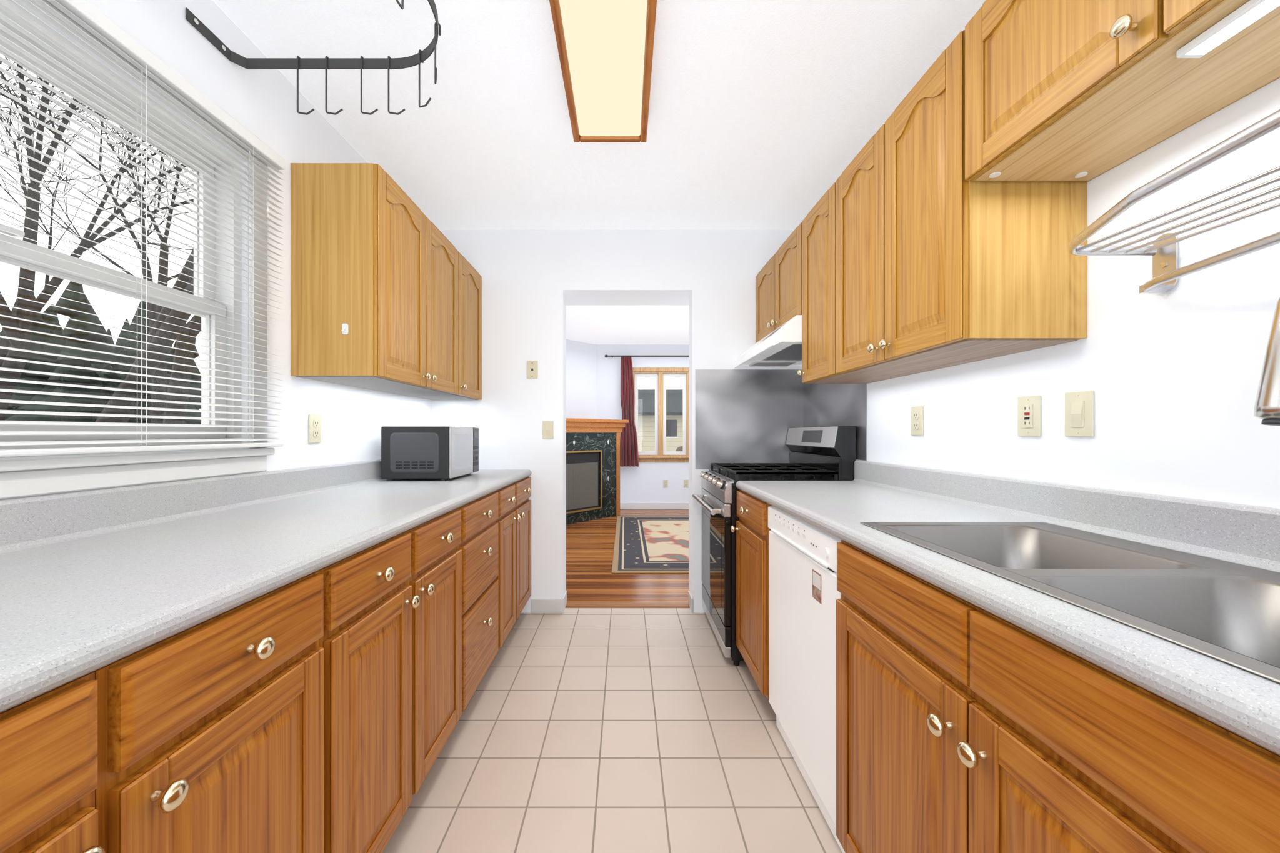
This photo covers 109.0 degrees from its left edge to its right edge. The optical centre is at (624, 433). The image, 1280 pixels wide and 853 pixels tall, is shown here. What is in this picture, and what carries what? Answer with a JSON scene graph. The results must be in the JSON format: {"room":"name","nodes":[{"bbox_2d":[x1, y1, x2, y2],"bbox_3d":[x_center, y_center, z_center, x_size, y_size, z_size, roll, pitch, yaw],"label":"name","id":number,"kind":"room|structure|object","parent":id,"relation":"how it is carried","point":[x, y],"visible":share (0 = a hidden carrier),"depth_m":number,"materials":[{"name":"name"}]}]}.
{"room":"galley kitchen","nodes":[
{"label":"galley kitchen","id":0,"kind":"room"},
{"bbox_2d":[0,0,431,499],"bbox_3d":[-1.310,-0.075,0.590,0.140,2.450,4.660,0,0,0],"label":"wall","id":1,"kind":"structure","parent":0,"point":[263,101],"depth_m":1.63,"materials":[{"name":"white paint"}]},
{"bbox_2d":[0,0,274,499],"bbox_3d":[-1.285,-0.413,0.525,0.159,1.085,2.100,0,0,0],"label":"window frame","id":2,"kind":"structure","parent":1,"relation":"in","point":[20,477],"depth_m":1.26,"materials":[{"name":"white wood"}]},
{"bbox_2d":[0,0,285,457],"bbox_3d":[-1.194,-0.452,0.537,0.048,0.996,2.095,0,0,0],"label":"window blinds","id":3,"kind":"object","parent":2,"relation":"attached to","point":[82,12],"depth_m":1.11,"materials":[{"name":"white plastic"}]},
{"bbox_2d":[308,413,321,443],"bbox_3d":[-1.234,-0.018,1.820,0.008,0.114,0.070,0,0,0],"label":"outlet","id":4,"kind":"object","parent":1,"relation":"attached to","point":[315,420],"visible":1,"depth_m":1.81,"materials":[{"name":"beige plastic"}]},
{"bbox_2d":[290,163,481,399],"bbox_3d":[-1.060,-0.605,2.304,0.355,0.791,1.228,0,0,0],"label":"upper cabinet","id":5,"kind":"object","parent":1,"relation":"attached to","point":[365,257],"visible":1,"depth_m":1.69,"materials":[{"name":"brown wood"}]},
{"bbox_2d":[341,323,348,334],"bbox_3d":[-1.035,-0.385,1.678,0.022,0.040,0.022,0,0,0],"label":"hook","id":6,"kind":"object","parent":5,"relation":"attached to","point":[345,327],"visible":1,"depth_m":1.69,"materials":[{"name":"white plastic"}]},
{"bbox_2d":[211,0,985,229],"bbox_3d":[-0.047,-1.315,0.660,2.665,0.030,4.800,0,0,0],"label":"ceiling","id":7,"kind":"structure","parent":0,"point":[757,108],"depth_m":1.79,"materials":[{"name":"white paint"}]},
{"bbox_2d":[185,0,440,114],"bbox_3d":[-0.880,-1.110,0.938,0.716,0.190,1.061,0,0,0],"label":"pot rack","id":8,"kind":"object","parent":7,"relation":"hanging from","point":[298,63],"visible":1,"depth_m":1.45,"materials":[{"name":"grey metal"}]},
{"bbox_2d":[549,0,656,142],"bbox_3d":[-0.061,-1.256,1.262,0.303,0.087,1.285,0,0,0],"label":"fluorescent ceiling light","id":9,"kind":"object","parent":7,"relation":"attached to","point":[605,47],"visible":1,"depth_m":1.51,"materials":[{"name":"white plastic"}]},
{"bbox_2d":[381,608,842,852],"bbox_3d":[-0.048,1.165,0.720,2.385,0.030,4.640,0,0,0],"label":"floor","id":10,"kind":"structure","parent":0,"point":[588,730],"depth_m":1.64,"materials":[{"name":"beige tile"}]},
{"bbox_2d":[0,476,531,852],"bbox_3d":[-0.899,0.714,1.134,0.677,0.873,3.567,0,0,0],"label":"base cabinet","id":11,"kind":"object","parent":10,"relation":"on","point":[308,714],"visible":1,"depth_m":0.81,"materials":[{"name":"brown wood"}]},
{"bbox_2d":[0,459,531,713],"bbox_3d":[-0.917,0.203,1.134,0.641,0.143,3.568,0,0,0],"label":"countertop","id":12,"kind":"structure","parent":11,"relation":"on","point":[90,580],"depth_m":0.92,"materials":[{"name":"laminate"}]},
{"bbox_2d":[381,426,478,480],"bbox_3d":[-1.007,0.100,2.407,0.341,0.264,0.426,0,0,0],"label":"microwave","id":13,"kind":"object","parent":12,"relation":"on","point":[443,453],"visible":1,"depth_m":2.20,"materials":[{"name":"black"}]},
{"bbox_2d":[692,426,856,666],"bbox_3d":[0.779,0.557,2.575,0.708,1.185,0.678,0,0,0],"label":"stove","id":14,"kind":"object","parent":10,"relation":"on","point":[822,453],"visible":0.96,"depth_m":2.36,"materials":[{"name":"metal"}]},
{"bbox_2d":[768,506,845,852],"bbox_3d":[0.833,0.717,1.484,0.565,0.866,0.591,0,0,0],"label":"dishwasher","id":15,"kind":"object","parent":10,"relation":"on","point":[804,594],"visible":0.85,"depth_m":1.41,"materials":[{"name":"white"}]},
{"bbox_2d":[730,490,1279,852],"bbox_3d":[0.825,0.714,0.791,0.637,0.873,2.881,0,0,0],"label":"base cabinet","id":16,"kind":"object","parent":10,"relation":"on","point":[960,728],"visible":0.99,"depth_m":0.67,"materials":[{"name":"brown wood"}]},
{"bbox_2d":[735,460,1279,755],"bbox_3d":[0.843,0.203,0.791,0.601,0.143,2.882,0,0,0],"label":"countertop","id":17,"kind":"structure","parent":16,"relation":"on","point":[1244,703],"depth_m":0.88,"materials":[{"name":"laminate"}]},
{"bbox_2d":[860,521,1279,683],"bbox_3d":[0.843,0.321,0.752,0.474,0.182,0.849,0,0,0],"label":"double-bowl sink","id":18,"kind":"object","parent":17,"relation":"in","point":[1228,612],"visible":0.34,"depth_m":0.73,"materials":[{"name":"silver metal"}]},
{"bbox_2d":[1253,296,1279,425],"bbox_3d":[1.060,-0.058,0.626,0.074,0.574,0.235,0,0,-16],"label":"pull-down faucet","id":19,"kind":"object","parent":17,"relation":"on","point":[1267,405],"visible":1,"depth_m":0.71,"materials":[{"name":"metal"}]},
{"bbox_2d":[431,230,801,613],"bbox_3d":[0.410,-0.095,2.990,5.380,2.490,0.140,0,0,0],"label":"wall","id":20,"kind":"structure","parent":0,"point":[528,276],"depth_m":2.92,"materials":[{"name":"white paint"}]},
{"bbox_2d":[526,360,538,378],"bbox_3d":[-0.592,-0.405,2.915,0.070,0.114,0.007,0,0,0],"label":"outlet","id":21,"kind":"object","parent":20,"relation":"attached to","point":[532,365],"visible":1,"depth_m":2.91,"materials":[{"name":"beige plastic"}]},
{"bbox_2d":[542,421,553,438],"bbox_3d":[-0.492,-0.020,2.913,0.070,0.114,0.011,0,0,0],"label":"light switch","id":22,"kind":"object","parent":20,"relation":"attached to","point":[547,426],"visible":1,"depth_m":2.91,"materials":[{"name":"beige plastic"}]},
{"bbox_2d":[531,590,693,613],"bbox_3d":[-0.079,1.105,2.989,1.042,0.090,0.162,0,0,0],"label":"baseboard","id":23,"kind":"structure","parent":20,"relation":"attached to","point":[538,605],"depth_m":2.91,"materials":[{"name":"white wood"}]},
{"bbox_2d":[566,296,689,344],"bbox_3d":[0.410,-1.152,5.050,5.380,0.435,3.980,0,0,0],"label":"ceiling","id":24,"kind":"structure","parent":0,"point":[590,320],"depth_m":5.42,"materials":[{"name":"white paint"}]},
{"bbox_2d":[566,509,689,603],"bbox_3d":[0.410,1.165,4.970,5.100,0.030,3.860,0,0,0],"label":"floor","id":25,"kind":"structure","parent":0,"point":[590,544],"depth_m":3.67,"materials":[{"name":"brown wood"}]},
{"bbox_2d":[566,339,628,524],"bbox_3d":[-1.042,-0.093,5.625,2.190,2.485,2.544,0,0,0],"label":"fireplace","id":26,"kind":"object","parent":25,"relation":"on","point":[593,444],"depth_m":6.17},
{"bbox_2d":[565,603,689,608],"bbox_3d":[0.018,1.146,3.040,0.825,0.008,0.090,0,0,0],"label":"threshold","id":27,"kind":"object","parent":25,"relation":"on","point":[568,605],"visible":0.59,"depth_m":3.02,"materials":[{"name":"brown wood"}]},
{"bbox_2d":[611,516,689,573],"bbox_3d":[0.710,1.144,5.000,1.640,0.010,2.540,0,0,0],"label":"living room rug","id":28,"kind":"object","parent":25,"relation":"on","point":[643,544],"depth_m":4.63,"materials":[{"name":"fabric"}]},
{"bbox_2d":[596,344,689,502],"bbox_3d":[0.410,-0.095,5.050,5.380,2.490,3.980,0,0,0],"label":"wall","id":29,"kind":"structure","parent":0,"point":[644,483],"depth_m":6.90,"materials":[{"name":"white paint"}]},
{"bbox_2d":[604,354,689,357],"bbox_3d":[0.953,-1.150,6.846,2.515,0.046,0.107,0,0,0],"label":"curtain rod","id":30,"kind":"object","parent":29,"relation":"attached to","point":[606,355],"depth_m":6.80,"materials":[{"name":"black metal"}]},
{"bbox_2d":[620,356,639,466],"bbox_3d":[0.068,-0.318,6.755,0.285,1.625,0.080,0,0,0],"label":"curtain","id":31,"kind":"object","parent":30,"relation":"hanging from","point":[629,445],"depth_m":6.76,"materials":[{"name":"red fabric"}]},
{"bbox_2d":[620,502,689,509],"bbox_3d":[0.410,1.100,4.980,5.100,0.100,3.840,0,0,0],"label":"baseboard","id":32,"kind":"structure","parent":29,"relation":"attached to","point":[623,505],"depth_m":6.89,"materials":[{"name":"white wood"}]},
{"bbox_2d":[632,367,689,462],"bbox_3d":[0.970,-0.275,6.935,1.820,1.430,0.170,0,0,0],"label":"window frame","id":33,"kind":"structure","parent":29,"relation":"in","point":[660,455],"depth_m":6.92,"materials":[{"name":"brown wood"}]},
{"bbox_2d":[663,480,668,487],"bbox_3d":[0.613,0.764,6.894,0.070,0.114,0.008,0,0,0],"label":"room outlet","id":34,"kind":"object","parent":29,"relation":"attached to","point":[665,482],"visible":1,"depth_m":6.89,"materials":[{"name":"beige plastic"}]},
{"bbox_2d":[683,479,688,487],"bbox_3d":[0.925,0.760,6.894,0.070,0.114,0.008,0,0,0],"label":"room outlet","id":35,"kind":"object","parent":29,"relation":"attached to","point":[685,481],"visible":1,"depth_m":6.89,"materials":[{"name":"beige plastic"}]},
{"bbox_2d":[856,78,1279,508],"bbox_3d":[1.215,-0.075,0.590,0.140,2.450,4.660,0,0,0],"label":"wall","id":36,"kind":"structure","parent":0,"point":[1174,375],"depth_m":0.99,"materials":[{"name":"white paint"}]},
{"bbox_2d":[734,315,801,368],"bbox_3d":[0.920,-0.487,2.538,0.445,0.144,0.757,0,0,0],"label":"range hood","id":37,"kind":"object","parent":36,"relation":"attached to","point":[782,347],"visible":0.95,"depth_m":2.40,"materials":[{"name":"white metal"}]},
{"bbox_2d":[755,222,801,343],"bbox_3d":[0.973,-0.780,2.538,0.340,0.440,0.760,0,0,0],"label":"upper cabinet","id":38,"kind":"object","parent":36,"relation":"attached to","point":[779,284],"visible":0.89,"depth_m":2.46,"materials":[{"name":"brown wood"}]},
{"bbox_2d":[695,369,866,469],"bbox_3d":[0.796,-0.088,2.538,0.692,0.636,0.760,0,0,0],"label":"backsplash","id":39,"kind":"structure","parent":36,"relation":"attached to","point":[742,415],"depth_m":2.92,"materials":[{"name":"silver metal"}]},
{"bbox_2d":[910,405,923,435],"bbox_3d":[1.139,-0.048,1.782,0.008,0.114,0.070,0,0,0],"label":"outlet","id":40,"kind":"object","parent":36,"relation":"attached to","point":[916,412],"visible":1,"depth_m":1.78,"materials":[{"name":"beige plastic"}]},
{"bbox_2d":[797,30,1087,383],"bbox_3d":[0.973,-0.616,1.641,0.340,0.769,1.027,0,0,0],"label":"upper cabinet","id":41,"kind":"object","parent":36,"relation":"attached to","point":[910,265],"visible":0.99,"depth_m":1.25,"materials":[{"name":"brown wood"}]},
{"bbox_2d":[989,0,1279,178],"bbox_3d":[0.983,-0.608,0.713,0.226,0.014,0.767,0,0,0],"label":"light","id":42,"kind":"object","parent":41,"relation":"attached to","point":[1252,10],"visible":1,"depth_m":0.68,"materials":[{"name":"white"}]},
{"bbox_2d":[1017,395,1040,436],"bbox_3d":[1.139,-0.048,1.288,0.008,0.114,0.070,0,0,0],"label":"outlet","id":43,"kind":"object","parent":36,"relation":"attached to","point":[1029,407],"visible":1,"depth_m":1.28,"materials":[{"name":"beige plastic"}]},
{"bbox_2d":[1065,390,1093,436],"bbox_3d":[1.138,-0.048,1.146,0.011,0.114,0.070,0,0,0],"label":"light switch","id":44,"kind":"object","parent":36,"relation":"attached to","point":[1079,405],"visible":1,"depth_m":1.14,"materials":[{"name":"beige plastic"}]},
{"bbox_2d":[965,0,1279,181],"bbox_3d":[0.973,-0.808,0.713,0.340,0.384,0.825,0,0,0],"label":"upper cabinet","id":45,"kind":"object","parent":36,"relation":"attached to","point":[1056,90],"visible":1,"depth_m":0.89,"materials":[{"name":"brown wood"}]},
{"bbox_2d":[1068,109,1279,293],"bbox_3d":[0.959,-0.358,0.127,0.366,0.124,1.715,0,0,0],"label":"wall rack","id":46,"kind":"object","parent":36,"relation":"attached to","point":[1166,273],"visible":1,"depth_m":0.80,"materials":[{"name":"silver metal"}]},
{"bbox_3d":[-1.240,2.075,15.000,120.000,0.050,90.000,0,0,0],"label":"ground","id":47,"kind":"structure","parent":0,"visible":0},
{"bbox_2d":[0,55,201,424],"bbox_3d":[-17.180,-5.536,12.457,37.810,15.319,15.168,0,0,21],"label":"trees","id":48,"kind":"object","parent":47,"relation":"on","point":[24,273],"visible":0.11,"depth_m":11.67,"materials":[{"name":"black plant"}]},
{"bbox_2d":[638,389,682,451],"bbox_3d":[4.760,-0.700,23.000,17.200,5.500,9.000,0,0,0],"label":"neighbouring house","id":49,"kind":"object","parent":47,"relation":"on","point":[646,397],"visible":0.08,"depth_m":19.00,"materials":[{"name":"beige wood"}]},
{"bbox_2d":[675,445,682,451],"bbox_3d":[1.687,0.968,11.188,5.476,2.018,3.078,0,0,0],"label":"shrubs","id":50,"kind":"object","parent":47,"relation":"on","point":[679,449],"visible":0.02,"depth_m":10.37,"materials":[{"name":"plant"}]}
]}

